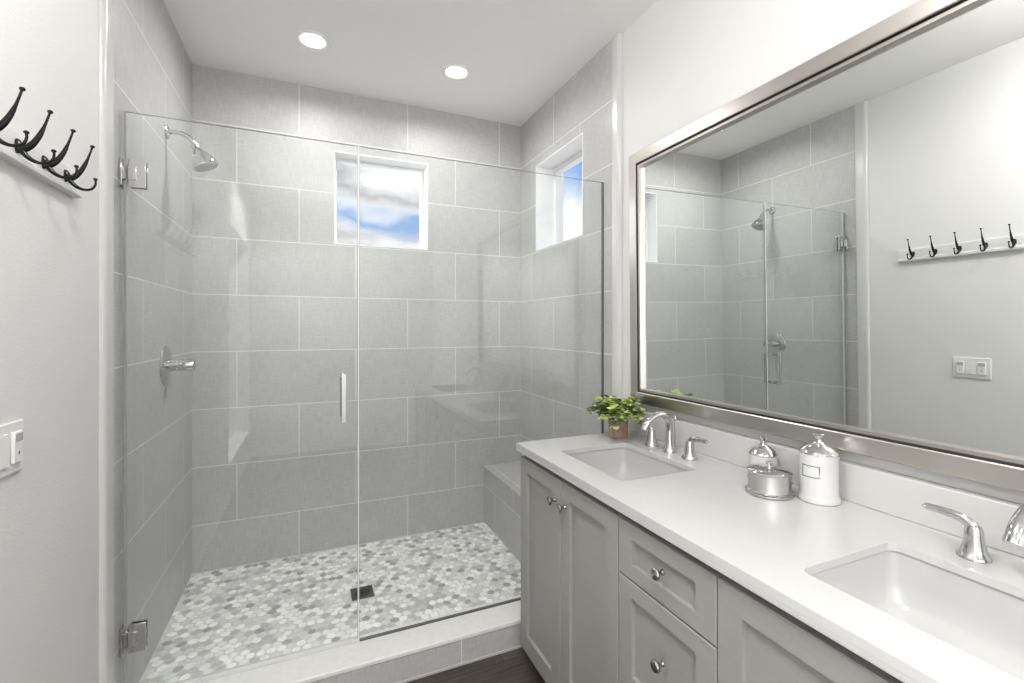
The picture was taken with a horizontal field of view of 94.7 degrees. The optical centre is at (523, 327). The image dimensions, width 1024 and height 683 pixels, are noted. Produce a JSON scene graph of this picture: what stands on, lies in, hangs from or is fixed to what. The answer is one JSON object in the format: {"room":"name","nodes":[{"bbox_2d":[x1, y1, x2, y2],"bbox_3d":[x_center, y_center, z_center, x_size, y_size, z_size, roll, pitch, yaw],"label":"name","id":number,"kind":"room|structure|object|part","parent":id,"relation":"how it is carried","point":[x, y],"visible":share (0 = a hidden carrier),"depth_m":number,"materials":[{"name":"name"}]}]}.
{"room":"bathroom","nodes":[
{"label":"bathroom","id":0,"kind":"room"},
{"bbox_2d":[0,0,98,682],"bbox_3d":[-0.656,-0.011,-0.212,0.190,2.769,3.650,0,0,-24],"label":"wall","id":1,"kind":"structure","parent":0,"point":[49,237],"depth_m":1.16,"materials":[{"name":"white paint"}]},
{"bbox_2d":[0,419,22,478],"bbox_3d":[-1.077,0.258,0.976,0.014,0.110,0.162,0,0,-24],"label":"light switch","id":2,"kind":"object","parent":1,"relation":"attached to","point":[11,434],"visible":1,"depth_m":1.00,"materials":[{"name":"white plastic"}]},
{"bbox_2d":[0,86,97,197],"bbox_3d":[-1.060,-0.414,1.014,0.077,0.126,0.618,0,0,-24],"label":"hook rail","id":3,"kind":"object","parent":1,"relation":"attached to","point":[16,149],"visible":1,"depth_m":1.06,"materials":[{"name":"white paint"}]},
{"bbox_2d":[99,0,113,682],"bbox_3d":[-1.297,-0.011,1.468,0.015,2.769,0.068,0,0,-24],"label":"trim","id":4,"kind":"structure","parent":1,"relation":"attached to","point":[106,7],"depth_m":1.45,"materials":[{"name":"white paint"}]},
{"bbox_2d":[114,0,191,682],"bbox_3d":[-1.623,-0.011,1.958,0.200,2.769,1.101,0,0,-24],"label":"tiled wall","id":5,"kind":"structure","parent":0,"point":[153,66],"depth_m":1.86,"materials":[{"name":"tile"}]},
{"bbox_2d":[159,346,195,384],"bbox_3d":[-1.501,0.165,2.067,0.112,0.170,0.170,0,0,-24],"label":"shower valve","id":6,"kind":"object","parent":5,"relation":"attached to","point":[167,365],"visible":1,"depth_m":2.04,"materials":[{"name":"silver metal"}]},
{"bbox_3d":[-1.544,0.165,2.047,0.018,0.170,0.170,0,0,-24],"label":"wall plate","id":7,"kind":"part","parent":6,"relation":"part of","materials":[{"name":"silver metal"}]},
{"bbox_3d":[-1.494,0.165,2.070,0.097,0.052,0.052,0,0,-24],"label":"handle","id":8,"kind":"part","parent":6,"relation":"part of","materials":[{"name":"silver metal"}]},
{"bbox_2d":[164,125,218,171],"bbox_3d":[-1.468,-0.789,2.095,0.195,0.185,0.104,0,0,-24],"label":"shower head","id":9,"kind":"object","parent":5,"relation":"attached to","point":[202,161],"visible":1,"depth_m":2.08,"materials":[{"name":"silver metal"}]},
{"bbox_3d":[-1.504,-0.834,2.079,0.111,0.061,0.019,0,0,-24],"label":"arm","id":10,"kind":"part","parent":9,"relation":"part of","materials":[{"name":"silver metal"}]},
{"bbox_3d":[-1.421,-0.718,2.117,0.082,0.043,0.090,0,0,-24],"label":"nozzle plate","id":11,"kind":"part","parent":9,"relation":"part of","materials":[{"name":"grey metal"}]},
{"bbox_2d":[119,111,358,682],"bbox_3d":[-0.999,0.264,1.728,0.750,1.970,0.112,0,0,-24],"label":"shower door","id":12,"kind":"structure","parent":5,"relation":"attached to","point":[133,173],"depth_m":1.58,"materials":[{"name":"clear glass"}]},
{"bbox_3d":[-1.337,1.040,1.575,0.008,0.090,0.052,0,0,-24],"label":"wall plate","id":13,"kind":"part","parent":12,"relation":"part of","materials":[{"name":"silver metal"}]},
{"bbox_3d":[-1.337,-0.515,1.575,0.008,0.090,0.052,0,0,-24],"label":"wall plate","id":14,"kind":"part","parent":12,"relation":"part of","materials":[{"name":"silver metal"}]},
{"bbox_3d":[-0.711,0.274,1.857,0.016,0.187,0.112,0,0,-24],"label":"pull handle","id":15,"kind":"part","parent":12,"relation":"part of","materials":[{"name":"silver metal"}]},
{"bbox_2d":[139,522,520,682],"bbox_3d":[-0.687,1.338,2.441,1.904,0.069,0.986,0,0,-24],"label":"floor","id":16,"kind":"structure","parent":0,"point":[234,616],"depth_m":2.30,"materials":[{"name":"grey tile"}]},
{"bbox_2d":[350,585,374,600],"bbox_3d":[-0.793,1.303,2.319,0.104,0.003,0.110,0,0,-24],"label":"shower drain","id":17,"kind":"object","parent":16,"relation":"on","point":[367,591],"visible":0.86,"depth_m":2.32,"materials":[{"name":"brown metal"}]},
{"bbox_2d":[483,461,520,562],"bbox_3d":[0.055,1.116,2.776,0.276,0.378,0.981,0,0,-24],"label":"shower bench","id":18,"kind":"object","parent":16,"relation":"on","point":[502,481],"visible":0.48,"depth_m":2.89,"materials":[{"name":"tile"}]},
{"bbox_3d":[0.055,0.936,2.776,0.276,0.018,0.981,0,0,-24],"label":"seat","id":19,"kind":"part","parent":18,"relation":"part of","materials":[{"name":"tile"}]},
{"bbox_2d":[192,64,520,573],"bbox_3d":[-0.930,-0.011,2.982,2.304,2.769,0.200,0,0,-24],"label":"wall","id":20,"kind":"structure","parent":0,"point":[274,297],"depth_m":2.78,"materials":[{"name":"tile"}]},
{"bbox_2d":[334,151,427,249],"bbox_3d":[-0.906,-0.768,2.991,0.557,0.552,0.201,0,0,-24],"label":"window","id":21,"kind":"structure","parent":20,"relation":"in","point":[339,157],"depth_m":3.00,"materials":[{"name":"white plastic"}]},
{"bbox_2d":[163,0,656,125],"bbox_3d":[0.078,-1.456,0.748,2.435,0.120,5.101,0,0,-24],"label":"ceiling","id":22,"kind":"structure","parent":0,"point":[518,54],"depth_m":2.33,"materials":[{"name":"white paint"}]},
{"bbox_2d":[294,30,330,50],"bbox_3d":[-1.026,-1.393,2.298,0.166,0.006,0.166,0,0,-24],"label":"recessed light","id":23,"kind":"object","parent":22,"relation":"in","point":[311,40],"visible":1,"depth_m":2.29,"materials":[{"name":"white"}]},
{"bbox_2d":[441,64,471,80],"bbox_3d":[-0.368,-1.393,2.584,0.166,0.006,0.166,0,0,-24],"label":"recessed light","id":24,"kind":"object","parent":22,"relation":"in","point":[456,72],"visible":1,"depth_m":2.58,"materials":[{"name":"white"}]},
{"bbox_2d":[406,647,545,682],"bbox_3d":[0.084,1.448,0.723,2.305,0.150,4.751,0,0,-24],"label":"floor","id":25,"kind":"structure","parent":0,"point":[514,666],"depth_m":1.88,"materials":[{"name":"brown wood"}]},
{"bbox_2d":[200,595,521,682],"bbox_3d":[-0.451,1.312,1.916,1.904,0.123,0.174,0,0,-24],"label":"shower curb","id":26,"kind":"object","parent":25,"relation":"on","point":[411,654],"visible":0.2,"depth_m":1.86,"materials":[{"name":"tile"}]},
{"bbox_2d":[359,146,603,640],"bbox_3d":[-0.129,0.264,2.118,1.150,1.970,0.013,0,0,-24],"label":"glass screen","id":27,"kind":"object","parent":26,"relation":"on","point":[602,183],"visible":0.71,"depth_m":2.07,"materials":[{"name":"clear glass"}]},
{"bbox_2d":[521,456,623,682],"bbox_3d":[0.371,0.929,1.720,0.602,0.887,0.669,0,0,-24],"label":"base cabinet","id":28,"kind":"object","parent":25,"relation":"on","point":[570,570],"visible":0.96,"depth_m":1.57,"materials":[{"name":"grey paint"}]},
{"bbox_3d":[0.064,0.904,1.766,0.020,0.765,0.332,0,0,-24],"label":"cabinet door","id":29,"kind":"part","parent":28,"relation":"part of","materials":[{"name":"grey paint"}]},
{"bbox_3d":[0.096,0.600,1.636,0.030,0.030,0.030,0,0,-24],"label":"knob","id":30,"kind":"part","parent":28,"relation":"part of","materials":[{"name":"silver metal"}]},
{"bbox_3d":[0.125,0.600,1.571,0.030,0.030,0.030,0,0,-24],"label":"knob","id":31,"kind":"part","parent":28,"relation":"part of","materials":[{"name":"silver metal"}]},
{"bbox_3d":[0.201,0.904,1.461,0.020,0.765,0.330,0,0,-24],"label":"cabinet door","id":32,"kind":"part","parent":28,"relation":"part of","materials":[{"name":"grey paint"}]},
{"bbox_2d":[619,515,723,682],"bbox_3d":[0.580,0.929,1.256,0.602,0.887,0.349,0,0,-24],"label":"base cabinet","id":33,"kind":"object","parent":25,"relation":"on","point":[668,597],"visible":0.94,"depth_m":1.14,"materials":[{"name":"grey paint"}]},
{"bbox_3d":[0.322,0.810,1.131,0.030,0.030,0.030,0,0,-24],"label":"knob","id":34,"kind":"part","parent":33,"relation":"part of","materials":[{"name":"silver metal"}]},
{"bbox_3d":[0.322,0.590,1.131,0.030,0.030,0.030,0,0,-24],"label":"knob","id":35,"kind":"part","parent":33,"relation":"part of","materials":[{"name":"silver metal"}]},
{"bbox_3d":[0.341,0.822,1.149,0.020,0.296,0.344,0,0,-24],"label":"drawer","id":36,"kind":"part","parent":33,"relation":"part of","materials":[{"name":"grey paint"}]},
{"bbox_2d":[718,575,903,682],"bbox_3d":[0.788,0.929,0.792,0.602,0.887,0.669,0,0,-24],"label":"base cabinet","id":37,"kind":"object","parent":25,"relation":"on","point":[759,641],"visible":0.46,"depth_m":0.88,"materials":[{"name":"grey paint"}]},
{"bbox_2d":[516,410,1023,682],"bbox_3d":[0.586,0.431,1.259,0.590,0.131,1.697,0,0,-24],"label":"countertop","id":38,"kind":"structure","parent":37,"relation":"on","point":[772,549],"depth_m":1.07,"materials":[{"name":"white stone"}]},
{"bbox_2d":[584,394,645,438],"bbox_3d":[0.383,0.374,2.013,0.240,0.184,0.331,0,0,-24],"label":"potted plant","id":39,"kind":"object","parent":38,"relation":"on","point":[620,410],"visible":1,"depth_m":1.97,"materials":[{"name":"green plant"}]},
{"bbox_3d":[0.403,0.429,2.008,0.085,0.074,0.085,0,0,-24],"label":"pot","id":40,"kind":"part","parent":39,"relation":"part of","materials":[{"name":"beige ceramic"}]},
{"bbox_2d":[567,447,685,480],"bbox_3d":[0.353,0.552,1.671,0.332,0.134,0.432,0,0,-24],"label":"sink basin","id":41,"kind":"object","parent":38,"relation":"in","point":[621,463],"visible":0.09,"depth_m":1.86,"materials":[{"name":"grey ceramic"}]},
{"bbox_2d":[638,411,708,460],"bbox_3d":[0.503,0.389,1.752,0.163,0.154,0.381,0,0,-24],"label":"sink faucet","id":42,"kind":"object","parent":38,"relation":"on","point":[689,454],"visible":0.97,"depth_m":1.75,"materials":[{"name":"silver metal"}]},
{"bbox_3d":[0.506,0.433,1.865,0.055,0.067,0.055,0,0,-24],"label":"faucet handle","id":43,"kind":"part","parent":42,"relation":"part of","materials":[{"name":"silver metal"}]},
{"bbox_3d":[0.501,0.389,1.751,0.157,0.154,0.053,0,0,-24],"label":"spout","id":44,"kind":"part","parent":42,"relation":"part of","materials":[{"name":"silver metal"}]},
{"bbox_3d":[0.572,0.401,1.783,0.012,0.132,0.012,0,0,-24],"label":"lift rod","id":45,"kind":"part","parent":42,"relation":"part of","materials":[{"name":"silver metal"}]},
{"bbox_3d":[0.590,0.433,1.679,0.055,0.067,0.055,0,0,-24],"label":"faucet handle","id":46,"kind":"part","parent":42,"relation":"part of","materials":[{"name":"silver metal"}]},
{"bbox_3d":[0.605,0.406,1.646,0.027,0.049,0.104,0,0,-24],"label":"lever","id":47,"kind":"part","parent":42,"relation":"part of","materials":[{"name":"silver metal"}]},
{"bbox_2d":[747,436,777,476],"bbox_3d":[0.735,0.401,1.448,0.089,0.132,0.089,0,0,-24],"label":"ceramic canister","id":48,"kind":"object","parent":38,"relation":"on","point":[762,452],"visible":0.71,"depth_m":1.43,"materials":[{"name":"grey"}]},
{"bbox_3d":[0.735,0.362,1.448,0.082,0.054,0.082,0,0,-24],"label":"lid","id":49,"kind":"part","parent":48,"relation":"part of","materials":[{"name":"silver metal"}]},
{"bbox_2d":[745,460,794,499],"bbox_3d":[0.693,0.421,1.332,0.126,0.091,0.126,0,0,-24],"label":"tin","id":50,"kind":"object","parent":38,"relation":"on","point":[769,481],"visible":1,"depth_m":1.29,"materials":[{"name":"silver metal"}]},
{"bbox_3d":[0.693,0.391,1.332,0.117,0.031,0.117,0,0,-24],"label":"lid","id":51,"kind":"part","parent":50,"relation":"part of","materials":[{"name":"silver metal"}]},
{"bbox_2d":[797,432,841,506],"bbox_3d":[0.799,0.377,1.277,0.103,0.180,0.103,0,0,-24],"label":"ceramic canister","id":52,"kind":"object","parent":38,"relation":"on","point":[819,462],"visible":1,"depth_m":1.24,"materials":[{"name":"white ceramic"}]},
{"bbox_3d":[0.799,0.313,1.277,0.096,0.052,0.096,0,0,-24],"label":"lid","id":53,"kind":"part","parent":52,"relation":"part of","materials":[{"name":"silver metal"}]},
{"bbox_2d":[811,551,1023,680],"bbox_3d":[0.751,0.552,0.785,0.332,0.134,0.439,0,0,-24],"label":"sink basin","id":54,"kind":"object","parent":38,"relation":"in","point":[985,622],"visible":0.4,"depth_m":0.94,"materials":[{"name":"white ceramic"}]},
{"bbox_2d":[922,502,1023,563],"bbox_3d":[0.911,0.389,0.844,0.163,0.154,0.381,0,0,-24],"label":"sink faucet","id":55,"kind":"object","parent":38,"relation":"on","point":[973,548],"visible":1,"depth_m":0.94,"materials":[{"name":"silver metal"}]},
{"bbox_3d":[0.899,0.406,0.990,0.027,0.049,0.104,0,0,-24],"label":"lever","id":56,"kind":"part","parent":55,"relation":"part of","materials":[{"name":"silver metal"}]},
{"bbox_3d":[0.914,0.433,0.958,0.055,0.067,0.055,0,0,-24],"label":"faucet handle","id":57,"kind":"part","parent":55,"relation":"part of","materials":[{"name":"silver metal"}]},
{"bbox_3d":[0.908,0.389,0.843,0.157,0.154,0.053,0,0,-24],"label":"spout","id":58,"kind":"part","parent":55,"relation":"part of","materials":[{"name":"silver metal"}]},
{"bbox_2d":[521,39,611,455],"bbox_3d":[0.296,-0.011,2.819,0.200,2.769,1.101,0,0,-24],"label":"tiled wall","id":59,"kind":"structure","parent":0,"point":[561,282],"depth_m":2.66,"materials":[{"name":"tile"}]},
{"bbox_2d":[536,132,582,250],"bbox_3d":[0.289,-0.768,2.832,0.201,0.552,0.581,0,0,-24],"label":"window","id":60,"kind":"structure","parent":59,"relation":"in","point":[549,188],"depth_m":3.07,"materials":[{"name":"white plastic"}]},
{"bbox_3d":[0.336,-0.768,2.853,0.050,0.540,0.569,0,0,-24],"label":"frame","id":61,"kind":"part","parent":60,"relation":"part of","materials":[{"name":"white plastic"}]},
{"bbox_2d":[623,0,1023,503],"bbox_3d":[1.278,-0.011,0.656,0.180,2.769,3.650,0,0,-24],"label":"wall","id":62,"kind":"structure","parent":0,"point":[684,61],"depth_m":1.73,"materials":[{"name":"white paint"}]},
{"bbox_2d":[612,32,622,417],"bbox_3d":[0.449,-0.011,2.254,0.024,2.769,0.055,0,0,-24],"label":"trim","id":63,"kind":"structure","parent":62,"relation":"attached to","point":[617,40],"depth_m":2.24,"materials":[{"name":"white paint"}]},
{"bbox_2d":[629,0,1023,492],"bbox_3d":[0.830,-0.216,1.369,0.036,1.099,1.658,-1,0,-24],"label":"wall mirror","id":64,"kind":"object","parent":62,"relation":"attached to","point":[835,248],"visible":0.95,"depth_m":1.25,"materials":[{"name":"silver metal"}]},
{"bbox_2d":[629,410,1023,557],"bbox_3d":[0.840,0.416,1.373,0.032,0.101,1.697,0,0,-24],"label":"backsplash","id":65,"kind":"structure","parent":62,"relation":"attached to","point":[902,496],"depth_m":1.18,"materials":[{"name":"white stone"}]}
]}

